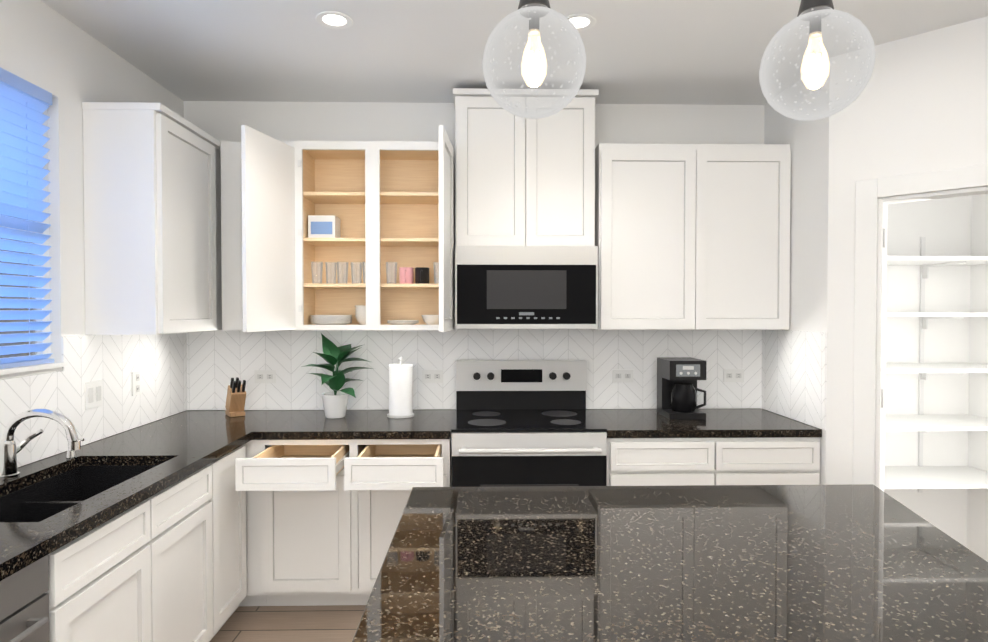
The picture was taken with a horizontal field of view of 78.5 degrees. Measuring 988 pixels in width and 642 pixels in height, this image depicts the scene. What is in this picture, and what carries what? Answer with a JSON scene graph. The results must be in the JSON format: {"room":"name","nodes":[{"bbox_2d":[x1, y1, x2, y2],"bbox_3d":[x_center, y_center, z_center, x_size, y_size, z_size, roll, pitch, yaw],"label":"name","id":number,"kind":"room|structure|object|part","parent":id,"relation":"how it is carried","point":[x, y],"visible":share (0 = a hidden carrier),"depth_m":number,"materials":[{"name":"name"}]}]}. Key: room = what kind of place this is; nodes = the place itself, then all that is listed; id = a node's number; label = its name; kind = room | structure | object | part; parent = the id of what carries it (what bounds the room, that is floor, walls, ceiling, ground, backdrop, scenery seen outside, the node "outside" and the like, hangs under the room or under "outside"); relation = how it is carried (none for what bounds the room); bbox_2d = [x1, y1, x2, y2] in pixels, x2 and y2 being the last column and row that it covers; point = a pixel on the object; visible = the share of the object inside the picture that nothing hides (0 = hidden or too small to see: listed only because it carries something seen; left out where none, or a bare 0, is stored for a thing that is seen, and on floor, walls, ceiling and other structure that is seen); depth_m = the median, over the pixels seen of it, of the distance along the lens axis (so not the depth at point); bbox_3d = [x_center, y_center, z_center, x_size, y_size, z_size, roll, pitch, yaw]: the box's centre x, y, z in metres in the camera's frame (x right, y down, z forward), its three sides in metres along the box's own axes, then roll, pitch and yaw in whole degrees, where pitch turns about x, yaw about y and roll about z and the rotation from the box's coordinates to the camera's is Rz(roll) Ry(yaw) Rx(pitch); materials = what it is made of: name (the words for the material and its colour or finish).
{"room":"kitchen","nodes":[
{"label":"kitchen","id":0,"kind":"room"},
{"bbox_2d":[0,0,183,379],"bbox_3d":[-1.807,0.134,0.158,0.100,2.740,6.850,0,1,-1],"label":"wall","id":1,"kind":"structure","parent":0,"point":[70,66],"depth_m":2.55,"materials":[{"name":"white paint"}]},
{"bbox_2d":[0,109,67,374],"bbox_3d":[-1.825,-0.361,2.044,0.110,1.115,0.940,0,1,-1],"label":"window","id":2,"kind":"structure","parent":1,"relation":"in","point":[3,371],"depth_m":2.45,"materials":[{"name":"white paint"}]},
{"bbox_2d":[0,67,53,368],"bbox_3d":[-1.813,-0.370,2.044,0.055,1.093,0.840,0,1,-1],"label":"window blinds","id":3,"kind":"object","parent":2,"relation":"attached to","point":[24,104],"visible":1,"depth_m":2.33,"materials":[{"name":"plastic"}]},
{"bbox_2d":[0,332,186,466],"bbox_3d":[-1.794,0.311,2.207,0.008,0.481,2.742,0,1,-1],"label":"wall tiles","id":4,"kind":"structure","parent":1,"relation":"attached to","point":[161,359],"depth_m":2.77,"materials":[{"name":"white tile"}]},
{"bbox_2d":[85,380,102,409],"bbox_3d":[-1.796,0.330,2.717,0.009,0.118,0.118,0,1,-1],"label":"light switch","id":5,"kind":"object","parent":4,"relation":"attached to","point":[93,394],"visible":1,"depth_m":2.71,"materials":[{"name":"white plastic"}]},
{"bbox_2d":[131,371,141,395],"bbox_3d":[-1.803,0.314,3.057,0.008,0.118,0.085,0,1,-1],"label":"outlet","id":6,"kind":"object","parent":4,"relation":"attached to","point":[136,382],"visible":1,"depth_m":3.05,"materials":[{"name":"white plastic"}]},
{"bbox_2d":[82,102,221,334],"bbox_3d":[-1.646,-0.457,3.118,0.338,1.020,0.913,0,1,-1],"label":"upper cabinet","id":7,"kind":"object","parent":1,"relation":"attached to","point":[152,214],"visible":0.92,"depth_m":2.67,"materials":[{"name":"white paint"}]},
{"bbox_2d":[210,605,365,641],"bbox_3d":[0.602,1.553,0.230,4.920,0.100,7.050,0,1,-1],"label":"floor","id":8,"kind":"structure","parent":0,"point":[331,623],"depth_m":2.90,"materials":[{"name":"brown wood"}]},
{"bbox_2d":[0,555,48,641],"bbox_3d":[-1.428,1.047,1.306,0.604,0.874,0.590,0,1,-1],"label":"dishwasher","id":9,"kind":"object","parent":8,"relation":"on","point":[24,606],"visible":0.94,"depth_m":1.51,"materials":[{"name":"silver metal"}]},
{"bbox_2d":[45,491,160,641],"bbox_3d":[-1.483,1.038,1.855,0.611,0.874,0.500,0,1,-1],"label":"base cabinet","id":10,"kind":"object","parent":8,"relation":"on","point":[105,583],"depth_m":1.88,"materials":[{"name":"white paint"}]},
{"bbox_2d":[0,410,287,580],"bbox_3d":[-1.484,0.573,2.271,0.628,0.040,2.648,0,1,-1],"label":"countertop","id":11,"kind":"structure","parent":10,"relation":"on","point":[177,447],"depth_m":2.36,"materials":[{"name":"stone"}]},
{"bbox_2d":[0,409,80,479],"bbox_3d":[-1.614,0.432,2.171,0.286,0.244,0.127,0,1,-1],"label":"faucet","id":12,"kind":"object","parent":11,"relation":"on","point":[10,449],"visible":1,"depth_m":2.13,"materials":[{"name":"silver metal"}]},
{"bbox_2d":[66,438,83,457],"bbox_3d":[-1.691,0.509,2.442,0.068,0.079,0.034,0,1,-1],"label":"soap dispenser","id":13,"kind":"object","parent":11,"relation":"on","point":[70,454],"visible":0.58,"depth_m":2.43,"materials":[{"name":"silver metal"}]},
{"bbox_2d":[0,465,157,521],"bbox_3d":[-1.478,0.702,2.079,0.419,0.209,0.804,0,1,-1],"label":"sink basin","id":14,"kind":"object","parent":11,"relation":"in","point":[45,499],"visible":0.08,"depth_m":2.32,"materials":[{"name":"black"}]},
{"bbox_2d":[225,377,245,416],"bbox_3d":[-1.447,0.423,3.394,0.080,0.218,0.173,-1,1,-36],"label":"knife block","id":15,"kind":"object","parent":11,"relation":"on","point":[235,399],"visible":1,"depth_m":3.36,"materials":[{"name":"brown wood"}]},
{"bbox_2d":[161,458,220,641],"bbox_3d":[-1.493,1.030,2.325,0.611,0.874,0.510,0,1,-1],"label":"base cabinet","id":16,"kind":"object","parent":8,"relation":"on","point":[168,564],"depth_m":2.40,"materials":[{"name":"white paint"}]},
{"bbox_2d":[221,443,246,626],"bbox_3d":[-1.501,1.023,2.747,0.611,0.874,0.405,0,1,-1],"label":"base cabinet","id":17,"kind":"object","parent":8,"relation":"on","point":[233,502],"depth_m":2.79,"materials":[{"name":"white paint"}]},
{"bbox_2d":[235,435,451,605],"bbox_3d":[-0.760,1.016,3.142,1.077,0.874,0.951,0,1,-1],"label":"base cabinet","id":18,"kind":"object","parent":8,"relation":"on","point":[323,518],"visible":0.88,"depth_m":2.97,"materials":[{"name":"white paint"}]},
{"bbox_3d":[-0.923,0.671,2.943,0.435,0.140,0.572,0,1,-1],"label":"drawer","id":19,"kind":"part","parent":18,"relation":"part of","materials":[{"name":"white paint"}]},
{"bbox_2d":[252,409,455,439],"bbox_3d":[-0.704,0.555,3.277,0.968,0.040,0.668,0,1,-1],"label":"countertop","id":20,"kind":"structure","parent":18,"relation":"on","point":[294,424],"depth_m":3.09,"materials":[{"name":"stone"}]},
{"bbox_2d":[302,333,372,418],"bbox_3d":[-0.859,0.300,3.375,0.380,0.465,0.380,0,1,-1],"label":"plant","id":21,"kind":"object","parent":20,"relation":"on","point":[335,404],"visible":1,"depth_m":3.32,"materials":[{"name":"green plant"}]},
{"bbox_2d":[387,357,413,417],"bbox_3d":[-0.522,0.366,3.383,0.150,0.333,0.150,0,1,-1],"label":"paper towel","id":22,"kind":"object","parent":20,"relation":"on","point":[400,390],"visible":1,"depth_m":3.33,"materials":[{"name":"white paper"}]},
{"bbox_3d":[-0.448,0.671,2.953,0.435,0.140,0.572,0,1,-1],"label":"drawer","id":23,"kind":"part","parent":18,"relation":"part of","materials":[{"name":"white paint"}]},
{"bbox_2d":[451,360,606,486],"bbox_3d":[0.166,0.834,3.244,0.764,1.195,0.722,0,1,-1],"label":"range","id":24,"kind":"object","parent":8,"relation":"on","point":[525,423],"visible":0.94,"depth_m":3.00,"materials":[{"name":"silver metal"}]},
{"bbox_2d":[606,437,819,485],"bbox_3d":[1.091,1.013,3.329,1.073,0.874,0.651,0,1,-1],"label":"base cabinet","id":25,"kind":"object","parent":8,"relation":"on","point":[701,461],"visible":0.35,"depth_m":3.00,"materials":[{"name":"white paint"}]},
{"bbox_2d":[586,409,821,437],"bbox_3d":[1.089,0.555,3.323,1.078,0.040,0.648,0,1,-1],"label":"countertop","id":26,"kind":"structure","parent":25,"relation":"on","point":[715,423],"depth_m":3.11,"materials":[{"name":"stone"}]},
{"bbox_2d":[657,357,705,419],"bbox_3d":[1.052,0.373,3.392,0.207,0.319,0.247,0,1,-1],"label":"coffee maker","id":27,"kind":"object","parent":26,"relation":"on","point":[677,379],"visible":1,"depth_m":3.30,"materials":[{"name":"black plastic"}]},
{"bbox_3d":[0.511,1.044,1.507,1.490,0.874,1.123,0,1,-1],"label":"kitchen island","id":28,"kind":"object","parent":8,"relation":"on","visible":0},
{"bbox_2d":[352,484,987,641],"bbox_3d":[0.524,0.588,1.367,1.569,0.040,1.360,0,1,-1],"label":"island countertop","id":29,"kind":"structure","parent":28,"relation":"on","point":[787,563],"depth_m":1.38,"materials":[{"name":"stone"}]},
{"bbox_2d":[41,0,987,104],"bbox_3d":[0.602,-1.287,0.181,4.920,0.100,7.050,0,1,-1],"label":"ceiling","id":30,"kind":"structure","parent":0,"point":[700,52],"depth_m":2.79,"materials":[{"name":"white paint"}]},
{"bbox_2d":[315,11,352,28],"bbox_3d":[-0.676,-1.274,2.562,0.156,0.006,0.156,0,1,-1],"label":"recessed light","id":31,"kind":"object","parent":30,"relation":"in","point":[333,20],"visible":1,"depth_m":2.56,"materials":[{"name":"white paint"}]},
{"bbox_2d":[482,0,585,118],"bbox_3d":[0.097,-0.875,1.454,0.250,0.764,0.250,0,1,-1],"label":"pendant light","id":32,"kind":"object","parent":30,"relation":"hanging from","point":[533,12],"visible":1,"depth_m":1.44,"materials":[{"name":"clear glass"}]},
{"bbox_2d":[566,13,595,30],"bbox_3d":[0.359,-1.274,2.583,0.156,0.006,0.156,0,1,-1],"label":"recessed light","id":33,"kind":"object","parent":30,"relation":"in","point":[581,22],"visible":0.67,"depth_m":2.56,"materials":[{"name":"white paint"}]},
{"bbox_2d":[759,0,874,120],"bbox_3d":[0.782,-0.876,1.468,0.250,0.764,0.250,0,1,-1],"label":"pendant light","id":34,"kind":"object","parent":30,"relation":"hanging from","point":[814,14],"visible":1,"depth_m":1.46,"materials":[{"name":"clear glass"}]},
{"bbox_2d":[184,101,971,547],"bbox_3d":[0.532,0.073,3.680,4.920,2.740,0.100,0,1,-1],"label":"wall","id":35,"kind":"structure","parent":0,"point":[942,227],"depth_m":3.66,"materials":[{"name":"white paint"}]},
{"bbox_2d":[221,141,294,329],"bbox_3d":[-1.278,-0.462,3.417,0.399,1.020,0.331,0,1,-1],"label":"upper cabinet","id":36,"kind":"object","parent":35,"relation":"attached to","point":[231,227],"visible":0.25,"depth_m":3.26,"materials":[{"name":"white paint"}]},
{"bbox_2d":[241,125,453,331],"bbox_3d":[-0.709,-0.459,3.221,0.981,1.020,0.745,0,1,-1],"label":"upper cabinet","id":37,"kind":"object","parent":35,"relation":"attached to","point":[388,201],"visible":1,"depth_m":3.27,"materials":[{"name":"white paint"}]},
{"bbox_2d":[311,262,322,283],"bbox_3d":[-1.002,-0.271,3.423,0.066,0.125,0.066,0,1,-1],"label":"glass","id":38,"kind":"object","parent":37,"relation":"in","point":[315,274],"visible":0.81,"depth_m":3.40,"materials":[{"name":"clear glass"}]},
{"bbox_2d":[308,215,340,237],"bbox_3d":[-0.968,-0.526,3.454,0.150,0.134,0.130,0,1,-1],"label":"box","id":39,"kind":"object","parent":37,"relation":"in","point":[323,226],"visible":0.83,"depth_m":3.39,"materials":[{"name":"white cardboard"}]},
{"bbox_2d":[325,262,336,283],"bbox_3d":[-0.930,-0.271,3.454,0.066,0.125,0.066,0,1,-1],"label":"glass","id":40,"kind":"object","parent":37,"relation":"in","point":[334,268],"visible":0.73,"depth_m":3.44,"materials":[{"name":"clear glass"}]},
{"bbox_2d":[310,315,351,324],"bbox_3d":[-0.927,-0.004,3.449,0.230,0.059,0.230,0,1,-1],"label":"plates","id":41,"kind":"object","parent":37,"relation":"in","point":[330,319],"visible":0.94,"depth_m":3.36,"materials":[{"name":"white ceramic"}]},
{"bbox_2d":[337,262,347,283],"bbox_3d":[-0.858,-0.271,3.426,0.066,0.125,0.066,0,1,-1],"label":"glass","id":42,"kind":"object","parent":37,"relation":"in","point":[343,273],"visible":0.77,"depth_m":3.41,"materials":[{"name":"clear glass"}]},
{"bbox_2d":[351,262,361,283],"bbox_3d":[-0.786,-0.271,3.457,0.066,0.125,0.066,0,1,-1],"label":"glass","id":43,"kind":"object","parent":37,"relation":"in","point":[353,268],"visible":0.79,"depth_m":3.44,"materials":[{"name":"clear glass"}]},
{"bbox_2d":[355,305,365,324],"bbox_3d":[-0.728,-0.032,3.472,0.140,0.114,0.140,0,1,-1],"label":"bowls","id":44,"kind":"object","parent":37,"relation":"in","point":[360,313],"visible":0.31,"depth_m":3.42,"materials":[{"name":"white ceramic"}]},
{"bbox_2d":[362,262,365,283],"bbox_3d":[-0.714,-0.271,3.429,0.066,0.125,0.066,0,1,-1],"label":"glass","id":45,"kind":"object","parent":37,"relation":"in","point":[364,271],"visible":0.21,"depth_m":3.41,"materials":[{"name":"clear glass"}]},
{"bbox_2d":[386,262,396,283],"bbox_3d":[-0.585,-0.271,3.451,0.066,0.125,0.066,0,1,-1],"label":"glass","id":46,"kind":"object","parent":37,"relation":"in","point":[392,270],"visible":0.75,"depth_m":3.43,"materials":[{"name":"clear glass"}]},
{"bbox_2d":[387,320,418,324],"bbox_3d":[-0.520,0.011,3.457,0.180,0.029,0.180,0,1,-1],"label":"plates","id":47,"kind":"object","parent":37,"relation":"in","point":[402,322],"visible":0.88,"depth_m":3.40,"materials":[{"name":"white ceramic"}]},
{"bbox_2d":[399,267,413,283],"bbox_3d":[-0.499,-0.256,3.438,0.080,0.095,0.109,0,1,-1],"label":"mug","id":48,"kind":"object","parent":37,"relation":"in","point":[406,275],"visible":0.9,"depth_m":3.42,"materials":[{"name":"pink ceramic"}]},
{"bbox_2d":[415,267,428,283],"bbox_3d":[-0.410,-0.256,3.440,0.080,0.095,0.109,0,1,-1],"label":"mug","id":49,"kind":"object","parent":37,"relation":"in","point":[421,275],"visible":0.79,"depth_m":3.42,"materials":[{"name":"black plastic"}]},
{"bbox_2d":[422,315,438,324],"bbox_3d":[-0.350,-0.005,3.481,0.136,0.060,0.136,0,1,-1],"label":"bowls","id":50,"kind":"object","parent":37,"relation":"in","point":[430,319],"visible":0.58,"depth_m":3.43,"materials":[{"name":"white ceramic"}]},
{"bbox_2d":[433,262,438,283],"bbox_3d":[-0.315,-0.271,3.457,0.066,0.125,0.066,0,1,-1],"label":"glass","id":51,"kind":"object","parent":37,"relation":"in","point":[435,268],"visible":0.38,"depth_m":3.44,"materials":[{"name":"clear glass"}]},
{"bbox_2d":[186,329,761,409],"bbox_3d":[-0.101,0.287,3.616,3.434,0.481,0.008,0,1,-1],"label":"wall tile","id":52,"kind":"structure","parent":35,"relation":"attached to","point":[217,360],"depth_m":3.61,"materials":[{"name":"white tile"}]},
{"bbox_2d":[254,370,275,382],"bbox_3d":[-1.356,0.330,3.584,0.125,0.078,0.008,0,1,-1],"label":"electrical outlet","id":53,"kind":"object","parent":52,"relation":"attached to","point":[265,376],"visible":1,"depth_m":3.58,"materials":[{"name":"white plastic"}]},
{"bbox_2d":[422,370,442,382],"bbox_3d":[-0.366,0.330,3.604,0.125,0.078,0.008,0,1,-1],"label":"electrical outlet","id":54,"kind":"object","parent":52,"relation":"attached to","point":[432,376],"visible":1,"depth_m":3.60,"materials":[{"name":"white plastic"}]},
{"bbox_2d":[612,369,632,381],"bbox_3d":[0.774,0.329,3.627,0.125,0.078,0.008,0,1,-1],"label":"electrical outlet","id":55,"kind":"object","parent":52,"relation":"attached to","point":[622,375],"visible":1,"depth_m":3.62,"materials":[{"name":"white plastic"}]},
{"bbox_2d":[723,369,743,381],"bbox_3d":[1.444,0.329,3.640,0.125,0.078,0.008,0,1,-1],"label":"electrical outlet","id":56,"kind":"object","parent":52,"relation":"attached to","point":[733,375],"visible":1,"depth_m":3.64,"materials":[{"name":"white plastic"}]},
{"bbox_2d":[453,88,598,245],"bbox_3d":[0.169,-0.829,3.433,0.787,0.848,0.343,0,1,-1],"label":"upper cabinet","id":57,"kind":"object","parent":35,"relation":"attached to","point":[519,181],"visible":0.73,"depth_m":3.28,"materials":[{"name":"white paint"}]},
{"bbox_2d":[455,246,597,328],"bbox_3d":[0.169,-0.182,3.410,0.757,0.440,0.411,0,1,-1],"label":"microwave","id":58,"kind":"object","parent":57,"relation":"attached to","point":[526,287],"visible":1,"depth_m":3.21,"materials":[{"name":"silver metal"}]},
{"bbox_2d":[595,143,790,329],"bbox_3d":[1.098,-0.463,3.464,1.053,1.020,0.331,0,1,-1],"label":"upper cabinet","id":59,"kind":"object","parent":35,"relation":"attached to","point":[692,236],"visible":0.96,"depth_m":3.31,"materials":[{"name":"white paint"}]},
{"bbox_2d":[884,237,987,492],"bbox_3d":[2.312,0.272,3.468,1.166,1.550,0.398,0,1,-1],"label":"pantry shelves","id":60,"kind":"object","parent":35,"relation":"attached to","point":[920,477],"visible":0.42,"depth_m":3.43,"materials":[{"name":"white paint"}]},
{"bbox_2d":[764,58,829,484],"bbox_3d":[1.680,0.080,3.313,0.100,2.740,0.680,0,1,-1],"label":"wall","id":61,"kind":"structure","parent":0,"point":[808,141],"depth_m":3.15,"materials":[{"name":"white paint"}]},
{"bbox_2d":[762,330,826,429],"bbox_3d":[1.626,0.292,3.311,0.008,0.481,0.672,0,1,-1],"label":"wall tiles","id":62,"kind":"structure","parent":61,"relation":"attached to","point":[794,375],"depth_m":3.25,"materials":[{"name":"white tile"}]},
{"bbox_2d":[826,16,987,484],"bbox_3d":[2.319,0.096,2.386,1.796,2.740,0.100,1,1,44],"label":"wall","id":63,"kind":"structure","parent":0,"point":[919,104],"depth_m":2.79,"materials":[{"name":"white paint"}]},
{"bbox_2d":[852,164,987,490],"bbox_3d":[2.091,0.402,2.598,0.940,2.120,0.118,1,1,44],"label":"door frame","id":64,"kind":"structure","parent":63,"relation":"attached to","point":[871,202],"depth_m":2.83,"materials":[{"name":"white paint"}]},
{"bbox_2d":[967,194,987,561],"bbox_3d":[3.012,0.132,0.254,0.100,2.740,6.850,0,1,-1],"label":"wall","id":65,"kind":"structure","parent":0,"point":[977,521],"depth_m":3.61,"materials":[{"name":"white paint"}]}
]}

